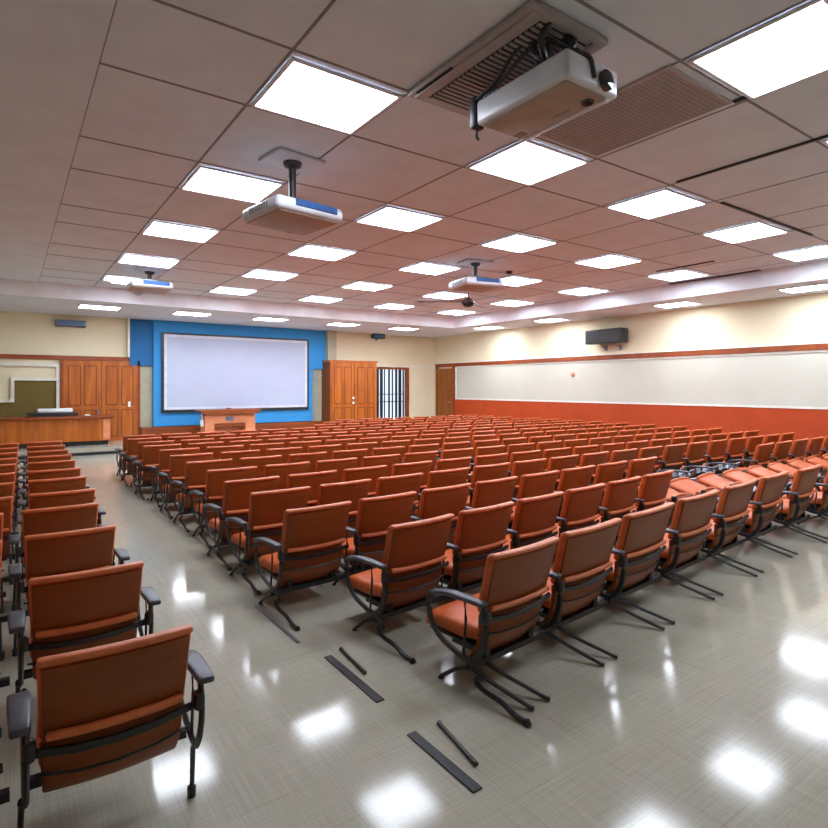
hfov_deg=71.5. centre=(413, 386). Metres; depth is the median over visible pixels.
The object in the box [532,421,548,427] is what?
chair
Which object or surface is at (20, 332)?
wall
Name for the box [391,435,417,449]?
chair
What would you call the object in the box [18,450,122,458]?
trim
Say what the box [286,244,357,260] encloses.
recessed light
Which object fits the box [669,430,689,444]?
chair
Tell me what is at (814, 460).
chair
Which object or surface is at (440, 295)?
diffuser
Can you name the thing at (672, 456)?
chair
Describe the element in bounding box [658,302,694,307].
diffuser
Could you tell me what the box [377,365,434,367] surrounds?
trim
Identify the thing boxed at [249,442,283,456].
chair
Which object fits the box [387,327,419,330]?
ceiling light
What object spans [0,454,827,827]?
floor
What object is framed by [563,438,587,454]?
chair
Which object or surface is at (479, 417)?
chair
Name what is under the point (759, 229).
recessed light
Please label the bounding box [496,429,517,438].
chair
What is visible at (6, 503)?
chair
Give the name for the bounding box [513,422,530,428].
chair
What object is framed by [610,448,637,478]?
chair
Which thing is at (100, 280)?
smoke detector
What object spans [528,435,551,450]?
chair
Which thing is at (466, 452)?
chair
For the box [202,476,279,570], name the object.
chair
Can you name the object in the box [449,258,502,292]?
ceiling projector
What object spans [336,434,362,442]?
chair
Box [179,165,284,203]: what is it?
recessed light
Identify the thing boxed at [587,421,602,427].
chair
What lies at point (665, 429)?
chair
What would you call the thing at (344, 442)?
chair
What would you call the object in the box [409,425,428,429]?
chair
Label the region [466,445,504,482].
chair
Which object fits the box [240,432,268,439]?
chair
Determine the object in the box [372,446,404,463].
chair
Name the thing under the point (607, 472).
chair
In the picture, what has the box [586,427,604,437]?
chair
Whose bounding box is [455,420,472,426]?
chair
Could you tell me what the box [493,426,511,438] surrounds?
chair
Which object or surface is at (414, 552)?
chair
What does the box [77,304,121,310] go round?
ceiling light
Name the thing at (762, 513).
chair
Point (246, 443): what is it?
chair
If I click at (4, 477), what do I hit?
chair
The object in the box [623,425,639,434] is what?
chair
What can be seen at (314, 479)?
chair
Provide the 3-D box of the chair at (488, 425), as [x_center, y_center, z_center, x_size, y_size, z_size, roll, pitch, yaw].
[1.664,1.387,14.896,0.731,0.844,0.860,0,0,-36]
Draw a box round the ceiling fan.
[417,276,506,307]
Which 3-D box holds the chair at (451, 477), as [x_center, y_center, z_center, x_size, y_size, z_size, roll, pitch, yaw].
[0.291,1.387,6.891,0.731,0.844,0.860,0,0,-38]
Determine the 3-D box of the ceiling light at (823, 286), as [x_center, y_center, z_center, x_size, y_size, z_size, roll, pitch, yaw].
[8.235,-2.060,12.021,0.700,0.020,0.900,0,0,-35]
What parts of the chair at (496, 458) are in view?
backrest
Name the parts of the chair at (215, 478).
armrest, arm frame, seat, rail, backrest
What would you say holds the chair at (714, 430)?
on the floor at (717, 717)
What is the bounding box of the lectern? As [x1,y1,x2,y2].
[194,408,261,433]
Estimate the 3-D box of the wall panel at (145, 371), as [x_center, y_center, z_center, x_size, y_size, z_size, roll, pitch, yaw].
[-5.903,0.300,19.417,6.130,1.900,0.040,0,0,-35]
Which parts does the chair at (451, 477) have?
backrest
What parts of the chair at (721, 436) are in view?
backrest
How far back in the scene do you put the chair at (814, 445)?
10.97 m
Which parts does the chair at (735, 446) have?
backrest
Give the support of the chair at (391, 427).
on the floor at (717, 717)
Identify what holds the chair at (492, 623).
on the floor at (717, 717)
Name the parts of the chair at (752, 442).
backrest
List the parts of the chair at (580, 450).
backrest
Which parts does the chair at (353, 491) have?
backrest, rail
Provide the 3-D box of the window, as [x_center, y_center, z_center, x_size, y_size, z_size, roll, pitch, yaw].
[-0.990,0.360,22.930,1.790,2.280,0.200,0,0,-35]
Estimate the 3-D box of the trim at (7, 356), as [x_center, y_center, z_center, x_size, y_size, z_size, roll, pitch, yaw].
[-11.408,-0.840,15.536,7.200,0.120,0.060,0,0,-35]
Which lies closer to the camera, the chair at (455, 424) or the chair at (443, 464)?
the chair at (443, 464)
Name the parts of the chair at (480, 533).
seat, arm frame, armrest, rail, rail, backrest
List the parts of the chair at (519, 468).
backrest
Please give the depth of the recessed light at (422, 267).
11.65 m
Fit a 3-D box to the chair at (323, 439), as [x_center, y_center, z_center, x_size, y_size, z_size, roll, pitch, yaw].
[-2.007,1.387,11.400,0.731,0.844,0.860,0,0,-34]
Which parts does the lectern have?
rail, emblem plate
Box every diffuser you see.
[79,305,118,309]
[105,276,131,283]
[174,312,209,315]
[211,288,254,294]
[254,318,285,320]
[329,323,355,325]
[377,304,412,308]
[392,328,414,329]
[424,292,467,298]
[475,327,500,328]
[494,301,531,305]
[538,319,562,321]
[560,288,606,294]
[650,271,706,280]
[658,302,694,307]
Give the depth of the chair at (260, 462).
7.97 m
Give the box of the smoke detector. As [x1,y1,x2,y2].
[98,279,111,282]
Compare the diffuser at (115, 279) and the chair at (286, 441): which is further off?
the diffuser at (115, 279)
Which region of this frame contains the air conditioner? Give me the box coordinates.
[55,319,85,327]
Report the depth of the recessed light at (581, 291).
14.45 m
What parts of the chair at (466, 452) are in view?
backrest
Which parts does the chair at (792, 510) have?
seat, leg, arm frame, armrest, backrest, rail, leg, leg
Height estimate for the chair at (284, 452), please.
0.844 m
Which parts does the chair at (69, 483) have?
armrest, backrest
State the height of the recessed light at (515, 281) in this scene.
0.020 m
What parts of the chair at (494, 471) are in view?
seat, backrest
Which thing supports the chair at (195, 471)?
on the floor at (717, 717)
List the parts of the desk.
post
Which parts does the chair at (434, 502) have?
armrest, backrest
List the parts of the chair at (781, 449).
backrest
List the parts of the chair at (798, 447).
backrest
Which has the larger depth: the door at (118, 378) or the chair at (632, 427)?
the door at (118, 378)
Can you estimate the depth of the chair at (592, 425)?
14.67 m
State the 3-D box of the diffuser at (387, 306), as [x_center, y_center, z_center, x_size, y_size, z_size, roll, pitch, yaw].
[-0.601,-2.405,17.203,0.920,0.010,0.820,0,0,-35]
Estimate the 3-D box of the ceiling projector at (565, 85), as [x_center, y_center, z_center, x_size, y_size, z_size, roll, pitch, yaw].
[0.924,-2.197,4.207,0.636,0.566,0.970,0,0,-31]
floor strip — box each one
[255,604,299,642]
[324,655,384,702]
[407,731,481,792]
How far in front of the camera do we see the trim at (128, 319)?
17.32 m
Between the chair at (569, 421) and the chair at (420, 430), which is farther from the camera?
the chair at (569, 421)
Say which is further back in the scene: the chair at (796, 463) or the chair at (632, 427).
the chair at (632, 427)
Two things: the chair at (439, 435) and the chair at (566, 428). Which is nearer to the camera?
the chair at (439, 435)
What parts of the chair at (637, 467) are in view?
backrest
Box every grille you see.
[375,334,384,337]
[430,23,584,112]
[586,328,619,343]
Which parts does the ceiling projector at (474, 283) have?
ceiling plate, blue panel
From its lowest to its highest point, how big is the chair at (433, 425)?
0.844 m
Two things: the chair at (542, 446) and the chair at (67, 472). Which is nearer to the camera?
the chair at (67, 472)
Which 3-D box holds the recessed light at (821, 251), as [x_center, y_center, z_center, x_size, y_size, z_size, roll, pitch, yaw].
[7.144,-2.404,10.374,0.980,0.020,0.880,0,0,-35]
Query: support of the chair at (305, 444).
on the floor at (717, 717)
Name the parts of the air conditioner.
panel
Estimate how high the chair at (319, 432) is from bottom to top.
0.844 m
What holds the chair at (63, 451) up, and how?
on the floor at (717, 717)
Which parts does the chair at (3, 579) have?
backrest, leg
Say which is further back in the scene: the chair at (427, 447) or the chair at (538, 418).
the chair at (538, 418)
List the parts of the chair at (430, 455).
backrest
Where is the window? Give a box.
[377,367,408,418]
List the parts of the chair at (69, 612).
armrest, leg, arm frame, seat, backrest, rail, arm frame, armrest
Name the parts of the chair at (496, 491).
backrest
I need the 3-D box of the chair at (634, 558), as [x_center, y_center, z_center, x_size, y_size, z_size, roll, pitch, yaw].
[1.748,1.387,4.719,0.892,0.844,0.860,0,0,-41]
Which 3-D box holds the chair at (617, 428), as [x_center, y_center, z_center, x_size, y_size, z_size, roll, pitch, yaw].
[4.778,1.387,14.188,0.731,0.844,0.860,0,0,-36]
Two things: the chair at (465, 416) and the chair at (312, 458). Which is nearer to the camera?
the chair at (312, 458)
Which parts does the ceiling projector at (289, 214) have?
ceiling plate, blue panel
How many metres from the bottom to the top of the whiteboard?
1.310 m
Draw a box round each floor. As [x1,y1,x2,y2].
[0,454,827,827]
[18,440,122,455]
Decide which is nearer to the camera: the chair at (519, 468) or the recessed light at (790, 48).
the recessed light at (790, 48)
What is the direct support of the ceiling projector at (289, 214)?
hanging from the ceiling at (400, 43)
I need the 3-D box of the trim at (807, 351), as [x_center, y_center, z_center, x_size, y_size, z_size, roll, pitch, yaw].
[7.657,-0.163,14.457,0.045,1.305,20.850,0,0,-35]
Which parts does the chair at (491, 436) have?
backrest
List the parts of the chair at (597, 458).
backrest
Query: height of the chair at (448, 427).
0.844 m
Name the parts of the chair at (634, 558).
seat, arm frame, armrest, leg, rail, backrest, rail, leg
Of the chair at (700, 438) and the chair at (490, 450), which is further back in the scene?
the chair at (700, 438)
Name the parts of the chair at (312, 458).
backrest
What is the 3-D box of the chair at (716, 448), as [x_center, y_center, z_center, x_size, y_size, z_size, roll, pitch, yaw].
[5.453,1.387,10.652,0.731,0.844,0.860,0,0,-39]
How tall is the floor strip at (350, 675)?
0.008 m
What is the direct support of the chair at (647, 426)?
on the floor at (717, 717)
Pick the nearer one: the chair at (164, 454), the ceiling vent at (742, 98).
the ceiling vent at (742, 98)
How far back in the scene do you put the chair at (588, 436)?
12.07 m
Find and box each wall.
[0,311,433,426]
[434,292,827,415]
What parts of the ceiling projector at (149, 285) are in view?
ceiling plate, blue panel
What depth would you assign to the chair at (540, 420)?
16.93 m
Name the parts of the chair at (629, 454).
backrest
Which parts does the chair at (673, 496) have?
backrest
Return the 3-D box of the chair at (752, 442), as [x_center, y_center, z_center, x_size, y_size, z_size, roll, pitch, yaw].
[6.616,1.387,11.470,0.731,0.844,0.860,0,0,-38]
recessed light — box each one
[102,275,138,283]
[117,253,180,268]
[141,220,220,242]
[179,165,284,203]
[208,286,257,295]
[241,269,299,280]
[250,56,402,134]
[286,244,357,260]
[298,296,343,302]
[340,281,393,290]
[354,205,444,232]
[373,303,415,309]
[397,262,461,275]
[421,291,470,299]
[437,310,476,314]
[466,140,589,185]
[479,233,558,252]
[489,300,533,306]
[499,276,543,286]
[557,287,609,295]
[573,254,643,268]
[605,188,708,219]
[646,269,709,281]
[688,0,827,99]
[701,221,789,243]
[771,244,827,261]
[822,139,827,145]
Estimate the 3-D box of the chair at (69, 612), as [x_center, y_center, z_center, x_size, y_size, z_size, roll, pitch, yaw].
[-1.858,1.383,3.249,0.718,0.835,0.608,0,0,-35]
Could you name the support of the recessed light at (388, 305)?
in the ceiling at (400, 43)
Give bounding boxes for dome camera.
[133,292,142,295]
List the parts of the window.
frame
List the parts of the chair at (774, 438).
backrest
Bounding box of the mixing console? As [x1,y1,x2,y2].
[27,412,77,416]
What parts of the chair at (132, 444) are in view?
arm frame, backrest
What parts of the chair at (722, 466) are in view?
armrest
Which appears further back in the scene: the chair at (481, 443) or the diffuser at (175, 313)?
the diffuser at (175, 313)
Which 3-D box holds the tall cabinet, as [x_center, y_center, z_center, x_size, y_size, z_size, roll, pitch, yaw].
[-2.383,0.315,21.426,2.000,2.570,0.760,0,0,-35]
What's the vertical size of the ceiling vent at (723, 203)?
0.012 m
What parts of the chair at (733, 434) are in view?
backrest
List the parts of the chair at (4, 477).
backrest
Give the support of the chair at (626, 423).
on the floor at (717, 717)
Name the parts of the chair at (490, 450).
backrest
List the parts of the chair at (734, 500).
seat, arm frame, armrest, rail, backrest, rail, leg, leg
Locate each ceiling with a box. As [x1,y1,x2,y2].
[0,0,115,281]
[40,0,827,317]
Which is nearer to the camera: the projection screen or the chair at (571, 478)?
the chair at (571, 478)
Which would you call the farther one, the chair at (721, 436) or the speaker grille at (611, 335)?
the speaker grille at (611, 335)
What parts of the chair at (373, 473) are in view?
backrest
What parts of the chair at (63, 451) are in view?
backrest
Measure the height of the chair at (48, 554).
0.835 m
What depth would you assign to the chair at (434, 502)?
5.56 m
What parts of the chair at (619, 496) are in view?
armrest, rail, backrest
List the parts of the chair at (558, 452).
backrest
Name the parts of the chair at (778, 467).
backrest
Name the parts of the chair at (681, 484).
backrest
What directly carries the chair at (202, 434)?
on the floor at (717, 717)
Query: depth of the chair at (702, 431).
12.96 m
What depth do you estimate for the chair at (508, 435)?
11.91 m
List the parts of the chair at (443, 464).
backrest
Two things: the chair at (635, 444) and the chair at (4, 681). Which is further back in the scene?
the chair at (635, 444)
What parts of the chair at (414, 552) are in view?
leg, seat, armrest, arm frame, rail, rail, backrest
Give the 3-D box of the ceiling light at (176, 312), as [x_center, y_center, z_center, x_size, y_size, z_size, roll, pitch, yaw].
[-6.253,-2.060,16.201,0.950,0.020,0.700,0,0,-35]
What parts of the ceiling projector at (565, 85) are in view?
mount arm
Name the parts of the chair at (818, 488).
arm frame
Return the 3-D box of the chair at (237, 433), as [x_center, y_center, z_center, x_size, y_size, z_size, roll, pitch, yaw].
[-3.908,1.387,12.936,0.731,0.844,0.860,0,0,-35]
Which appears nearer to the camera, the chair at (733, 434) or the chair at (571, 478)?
the chair at (571, 478)
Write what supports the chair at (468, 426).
on the floor at (717, 717)
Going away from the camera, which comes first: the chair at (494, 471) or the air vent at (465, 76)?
the air vent at (465, 76)
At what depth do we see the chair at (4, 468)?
7.22 m
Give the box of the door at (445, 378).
[436,367,454,416]
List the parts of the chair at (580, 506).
seat, armrest, backrest, rail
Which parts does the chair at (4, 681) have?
rail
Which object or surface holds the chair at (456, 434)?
on the floor at (717, 717)
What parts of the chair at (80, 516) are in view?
leg, armrest, arm frame, backrest, armrest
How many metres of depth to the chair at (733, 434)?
12.22 m
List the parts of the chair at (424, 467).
backrest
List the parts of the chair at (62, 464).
backrest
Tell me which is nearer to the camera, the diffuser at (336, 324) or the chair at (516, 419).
the chair at (516, 419)
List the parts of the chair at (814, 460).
backrest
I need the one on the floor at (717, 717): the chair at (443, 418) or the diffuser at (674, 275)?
the chair at (443, 418)
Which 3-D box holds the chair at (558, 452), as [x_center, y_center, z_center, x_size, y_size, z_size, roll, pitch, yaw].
[2.136,1.387,9.208,0.731,0.844,0.860,0,0,-37]
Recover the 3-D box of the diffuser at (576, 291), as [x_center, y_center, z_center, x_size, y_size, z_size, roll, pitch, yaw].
[4.257,-2.405,14.481,0.920,0.010,0.820,0,0,-35]
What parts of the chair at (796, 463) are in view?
backrest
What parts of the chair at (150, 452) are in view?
arm frame, backrest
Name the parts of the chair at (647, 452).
backrest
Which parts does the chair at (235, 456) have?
backrest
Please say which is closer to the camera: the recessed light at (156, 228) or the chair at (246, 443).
the recessed light at (156, 228)
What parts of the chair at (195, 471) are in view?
armrest, arm frame, seat, backrest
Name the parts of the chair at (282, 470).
backrest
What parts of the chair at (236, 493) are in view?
leg, armrest, arm frame, seat, rail, backrest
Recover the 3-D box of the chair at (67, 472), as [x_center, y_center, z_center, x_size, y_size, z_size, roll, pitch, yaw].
[-4.360,1.383,6.966,0.718,0.835,0.608,0,0,-35]
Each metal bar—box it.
[339,647,366,674]
[437,720,478,766]
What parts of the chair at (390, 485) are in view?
backrest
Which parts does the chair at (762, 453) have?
armrest, backrest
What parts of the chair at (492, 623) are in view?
seat, leg, arm frame, armrest, leg, rail, backrest, rail, leg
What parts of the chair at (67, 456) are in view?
backrest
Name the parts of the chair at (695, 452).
backrest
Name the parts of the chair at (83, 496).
armrest, leg, backrest, armrest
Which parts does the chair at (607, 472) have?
backrest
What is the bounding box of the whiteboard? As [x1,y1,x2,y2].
[456,349,827,406]
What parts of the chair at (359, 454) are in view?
backrest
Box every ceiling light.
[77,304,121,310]
[172,311,212,316]
[251,317,289,321]
[326,322,360,326]
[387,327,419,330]
[472,326,504,329]
[532,318,569,322]
[652,301,700,307]
[777,283,827,292]
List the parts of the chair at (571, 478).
arm frame, backrest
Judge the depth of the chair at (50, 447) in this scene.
9.42 m
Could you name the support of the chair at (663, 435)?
on the floor at (717, 717)
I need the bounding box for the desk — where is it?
[0,414,113,448]
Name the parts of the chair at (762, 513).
seat, arm frame, armrest, backrest, rail, leg, leg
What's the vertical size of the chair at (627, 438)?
0.844 m
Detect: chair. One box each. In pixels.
[0,443,19,487]
[0,447,19,495]
[0,452,20,504]
[0,458,19,515]
[0,463,19,526]
[0,472,16,531]
[0,482,17,559]
[0,496,14,584]
[0,513,9,613]
[0,540,6,660]
[0,651,9,737]
[0,763,9,804]
[6,624,214,827]
[7,561,160,692]
[8,502,108,610]
[8,525,129,656]
[16,488,105,580]
[17,476,95,557]
[18,467,88,540]
[19,454,71,514]
[19,460,81,525]
[20,440,61,488]
[20,445,64,494]
[20,449,67,488]
[115,434,154,479]
[119,437,161,485]
[128,440,173,492]
[132,444,180,499]
[148,447,199,507]
[157,453,213,518]
[161,433,191,440]
[168,435,199,443]
[170,459,231,531]
[180,438,213,448]
[188,441,223,453]
[189,466,256,548]
[197,431,224,438]
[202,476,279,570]
[205,434,235,441]
[206,445,243,459]
[219,436,250,445]
[220,449,259,467]
[225,486,310,594]
[229,439,262,450]
[230,430,256,436]
[239,455,281,477]
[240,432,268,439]
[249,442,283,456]
[253,501,351,630]
[256,435,285,443]
[261,429,286,434]
[264,461,309,489]
[266,447,302,463]
[267,437,298,447]
[273,431,299,437]
[286,470,336,506]
[288,452,326,472]
[289,440,320,453]
[290,433,317,441]
[291,427,314,433]
[303,429,328,435]
[303,436,331,445]
[307,444,341,459]
[309,457,356,504]
[314,424,335,429]
[317,479,370,572]
[318,426,341,431]
[321,431,347,439]
[324,421,343,425]
[325,438,355,450]
[332,428,355,434]
[332,449,367,467]
[332,491,416,585]
[335,419,353,422]
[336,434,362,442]
[339,423,359,428]
[342,465,386,497]
[345,425,366,430]
[345,513,454,663]
[346,420,364,424]
[346,442,377,455]
[351,430,375,437]
[356,418,373,422]
[359,427,381,432]
[359,436,387,447]
[361,454,399,476]
[362,422,381,427]
[366,432,391,440]
[368,420,385,423]
[369,424,389,429]
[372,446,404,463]
[375,472,423,521]
[376,417,392,421]
[379,429,401,440]
[381,440,410,460]
[384,426,405,431]
[385,421,403,426]
[388,419,405,422]
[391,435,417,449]
[391,461,431,502]
[393,423,411,428]
[395,417,411,422]
[395,431,418,437]
[402,443,438,466]
[403,451,437,488]
[405,428,426,438]
[406,420,423,424]
[408,418,424,422]
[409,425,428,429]
[410,483,470,549]
[413,438,440,464]
[414,416,428,421]
[415,422,433,429]
[415,467,469,516]
[420,433,444,457]
[422,430,444,433]
[426,419,442,423]
[426,501,514,605]
[426,536,559,726]
[427,417,442,419]
[429,426,449,442]
[431,416,445,421]
[431,424,450,426]
[434,441,469,470]
[434,448,472,478]
[435,457,471,481]
[436,421,453,428]
[438,436,468,452]
[440,432,470,457]
[441,428,468,450]
[444,417,459,421]
[445,419,460,423]
[448,415,461,418]
[452,425,471,431]
[453,423,470,425]
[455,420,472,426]
[461,416,476,420]
[463,418,478,426]
[465,476,517,534]
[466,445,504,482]
[466,462,510,506]
[468,453,507,495]
[469,427,490,447]
[469,430,494,444]
[469,439,499,471]
[470,434,495,447]
[472,422,490,427]
[474,420,489,421]
[474,424,492,429]
[478,415,491,419]
[480,417,495,423]
[492,419,508,421]
[492,421,508,429]
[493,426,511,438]
[495,423,512,426]
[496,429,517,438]
[497,417,510,420]
[498,433,520,445]
[501,437,526,452]
[502,491,563,562]
[506,443,534,461]
[507,450,540,476]
[508,470,559,533]
[509,418,524,422]
[511,420,526,428]
[511,458,546,505]
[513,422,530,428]
[514,425,532,432]
[519,428,538,437]
[522,431,543,442]
[523,518,621,666]
[526,417,540,421]
[528,419,543,424]
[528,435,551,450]
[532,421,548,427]
[533,424,550,430]
[536,440,561,458]
[540,426,558,435]
[542,447,570,471]
[544,419,558,423]
[545,430,565,440]
[547,454,578,490]
[550,421,564,426]
[552,423,569,429]
[552,483,605,558]
[553,434,575,447]
[553,465,594,522]
[560,425,577,433]
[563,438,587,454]
[566,428,585,438]
[567,420,581,425]
[570,422,585,428]
[572,444,598,467]
[576,432,596,445]
[579,424,595,432]
[579,451,608,484]
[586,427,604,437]
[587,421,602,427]
[588,437,610,451]
[590,460,627,513]
[594,476,641,541]
[596,423,612,431]
[597,431,617,443]
[599,470,673,543]
[599,502,674,629]
[600,442,624,462]
[605,426,622,435]
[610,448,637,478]
[611,435,632,449]
[613,422,628,429]
[618,429,636,441]
[622,457,657,502]
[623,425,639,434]
[625,440,648,459]
[633,433,652,446]
[633,487,695,527]
[637,428,654,439]
[638,446,662,473]
[640,424,655,436]
[649,438,669,468]
[652,427,671,439]
[653,432,672,444]
[654,489,723,599]
[655,443,686,479]
[656,469,700,492]
[659,441,708,477]
[668,479,763,576]
[669,426,687,442]
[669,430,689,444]
[669,477,721,509]
[670,436,690,464]
[681,465,721,486]
[683,439,727,475]
[684,434,709,455]
[689,429,706,442]
[696,473,756,505]
[702,433,727,461]
[703,437,746,473]
[705,431,743,457]
[705,462,745,481]
[706,428,722,449]
[711,471,797,557]
[722,435,763,467]
[722,442,774,477]
[722,469,760,500]
[740,434,780,460]
[742,430,758,455]
[743,440,792,468]
[746,465,792,495]
[748,464,827,542]
[767,438,808,468]
[768,462,820,497]
[779,432,794,450]
[782,471,827,524]
[785,436,824,461]
[787,458,827,486]
[802,436,827,459]
[805,456,827,472]
[813,476,827,514]
[822,453,827,460]
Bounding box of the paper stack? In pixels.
[37,408,72,412]
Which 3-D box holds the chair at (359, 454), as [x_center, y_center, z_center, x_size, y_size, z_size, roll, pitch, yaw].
[-1.101,1.387,8.971,0.731,0.844,0.860,0,0,-36]
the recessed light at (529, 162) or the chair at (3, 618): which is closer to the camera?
the chair at (3, 618)
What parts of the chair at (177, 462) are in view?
armrest, arm frame, backrest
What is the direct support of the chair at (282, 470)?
on the floor at (717, 717)
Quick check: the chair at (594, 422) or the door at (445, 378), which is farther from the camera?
the door at (445, 378)
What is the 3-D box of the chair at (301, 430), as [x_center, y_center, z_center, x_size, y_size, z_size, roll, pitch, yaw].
[-2.748,1.387,13.751,0.731,0.844,0.860,0,0,-36]
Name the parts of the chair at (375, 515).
seat, arm frame, armrest, rail, rail, backrest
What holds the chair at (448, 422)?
on the floor at (717, 717)
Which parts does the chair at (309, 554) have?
leg, armrest, arm frame, seat, rail, rail, backrest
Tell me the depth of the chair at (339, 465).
7.69 m
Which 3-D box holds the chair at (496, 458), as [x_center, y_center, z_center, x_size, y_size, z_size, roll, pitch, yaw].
[0.991,1.387,8.366,0.731,0.844,0.860,0,0,-37]
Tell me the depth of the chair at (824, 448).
11.33 m
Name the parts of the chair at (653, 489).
backrest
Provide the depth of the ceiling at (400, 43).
6.17 m
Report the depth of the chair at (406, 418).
18.42 m
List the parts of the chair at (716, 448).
backrest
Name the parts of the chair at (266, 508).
leg, armrest, arm frame, seat, rail, backrest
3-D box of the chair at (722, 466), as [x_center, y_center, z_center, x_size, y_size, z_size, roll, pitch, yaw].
[5.328,1.520,9.546,0.731,0.578,0.804,0,0,-38]
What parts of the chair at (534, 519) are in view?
seat, armrest, arm frame, rail, backrest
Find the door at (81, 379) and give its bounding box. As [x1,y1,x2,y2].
[63,360,100,414]
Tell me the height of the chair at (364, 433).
0.844 m
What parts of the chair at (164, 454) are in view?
arm frame, backrest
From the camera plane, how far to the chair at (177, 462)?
8.22 m
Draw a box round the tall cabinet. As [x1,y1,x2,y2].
[322,360,377,421]
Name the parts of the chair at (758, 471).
backrest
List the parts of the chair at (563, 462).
backrest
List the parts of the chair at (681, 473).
armrest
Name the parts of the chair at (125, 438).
arm frame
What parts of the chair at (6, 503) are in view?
backrest, leg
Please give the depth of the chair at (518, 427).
14.43 m
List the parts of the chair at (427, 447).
backrest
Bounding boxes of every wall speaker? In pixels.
[371,333,384,339]
[585,327,627,350]
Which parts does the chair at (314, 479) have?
backrest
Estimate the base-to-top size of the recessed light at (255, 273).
0.020 m
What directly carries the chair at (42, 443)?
on the floor at (717, 717)
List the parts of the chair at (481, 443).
backrest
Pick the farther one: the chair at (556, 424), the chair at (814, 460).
the chair at (556, 424)
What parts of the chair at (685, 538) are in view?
seat, arm frame, armrest, rail, leg, backrest, rail, leg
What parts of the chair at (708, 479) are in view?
backrest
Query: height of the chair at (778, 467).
0.585 m
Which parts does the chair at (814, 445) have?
backrest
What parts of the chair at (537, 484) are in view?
seat, backrest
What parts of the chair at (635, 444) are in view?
backrest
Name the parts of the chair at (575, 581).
seat, arm frame, armrest, leg, rail, rail, backrest, leg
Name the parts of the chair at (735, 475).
backrest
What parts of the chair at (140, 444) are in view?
arm frame, backrest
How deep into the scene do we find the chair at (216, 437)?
11.65 m
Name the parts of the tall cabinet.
panel, door, door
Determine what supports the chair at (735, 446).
on the floor at (717, 717)
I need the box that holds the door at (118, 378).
[101,361,136,440]
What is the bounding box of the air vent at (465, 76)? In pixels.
[408,0,607,117]
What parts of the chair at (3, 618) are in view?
backrest, leg, rail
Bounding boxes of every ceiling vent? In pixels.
[538,65,731,155]
[656,261,714,271]
[669,269,761,284]
[676,135,827,182]
[720,202,812,235]
[733,96,747,103]
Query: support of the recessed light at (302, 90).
in the ceiling at (400, 43)
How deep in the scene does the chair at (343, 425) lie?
15.26 m
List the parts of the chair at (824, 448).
backrest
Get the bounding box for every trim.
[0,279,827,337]
[0,354,129,360]
[0,363,59,407]
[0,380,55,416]
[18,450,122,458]
[39,0,827,316]
[60,360,139,434]
[127,318,129,356]
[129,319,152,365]
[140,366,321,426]
[140,421,323,436]
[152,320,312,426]
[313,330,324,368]
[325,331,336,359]
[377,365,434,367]
[435,343,827,366]
[436,342,827,363]
[455,350,827,409]
[455,399,827,457]
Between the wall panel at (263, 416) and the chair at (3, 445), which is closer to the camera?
the chair at (3, 445)
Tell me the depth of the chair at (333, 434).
12.25 m
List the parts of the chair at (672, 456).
backrest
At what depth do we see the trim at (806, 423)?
15.43 m
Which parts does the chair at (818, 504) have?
seat, arm frame, leg, armrest, backrest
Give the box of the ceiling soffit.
[0,260,827,327]
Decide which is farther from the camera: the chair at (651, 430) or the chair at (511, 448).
the chair at (651, 430)
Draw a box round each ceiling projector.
[126,267,173,293]
[242,147,341,235]
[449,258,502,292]
[470,22,616,141]
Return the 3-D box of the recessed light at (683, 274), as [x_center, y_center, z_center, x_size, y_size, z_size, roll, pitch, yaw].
[5.701,-2.404,12.428,0.980,0.020,0.880,0,0,-35]
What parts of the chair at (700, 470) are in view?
armrest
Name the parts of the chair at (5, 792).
rail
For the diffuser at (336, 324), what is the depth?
18.91 m
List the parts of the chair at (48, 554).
leg, armrest, arm frame, rail, backrest, arm frame, armrest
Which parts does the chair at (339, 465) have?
backrest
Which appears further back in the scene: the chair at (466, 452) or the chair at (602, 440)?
the chair at (602, 440)
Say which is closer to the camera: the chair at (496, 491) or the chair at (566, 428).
the chair at (496, 491)
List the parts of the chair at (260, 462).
backrest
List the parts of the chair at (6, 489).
backrest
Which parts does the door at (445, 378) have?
frame, frame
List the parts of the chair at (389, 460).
backrest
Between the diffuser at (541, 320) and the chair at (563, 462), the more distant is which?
the diffuser at (541, 320)
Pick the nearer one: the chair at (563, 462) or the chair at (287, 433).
the chair at (563, 462)
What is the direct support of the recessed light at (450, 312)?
in the ceiling at (400, 43)
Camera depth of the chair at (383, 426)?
14.83 m
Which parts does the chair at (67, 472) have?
armrest, backrest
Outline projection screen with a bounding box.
[161,332,308,412]
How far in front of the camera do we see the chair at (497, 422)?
16.10 m
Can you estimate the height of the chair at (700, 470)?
0.578 m
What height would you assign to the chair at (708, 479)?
0.585 m
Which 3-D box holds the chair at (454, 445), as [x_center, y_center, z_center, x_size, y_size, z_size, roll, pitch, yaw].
[0.622,1.387,10.216,0.731,0.844,0.860,0,0,-37]
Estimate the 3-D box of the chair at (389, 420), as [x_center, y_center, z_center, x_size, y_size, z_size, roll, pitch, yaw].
[-0.623,1.387,17.445,0.731,0.844,0.860,0,0,-35]
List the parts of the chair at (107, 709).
armrest, leg, arm frame, seat, rail, backrest, rail, leg, arm frame, armrest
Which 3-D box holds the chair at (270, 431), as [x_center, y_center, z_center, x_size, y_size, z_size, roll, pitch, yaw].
[-3.328,1.387,13.344,0.731,0.844,0.860,0,0,-35]

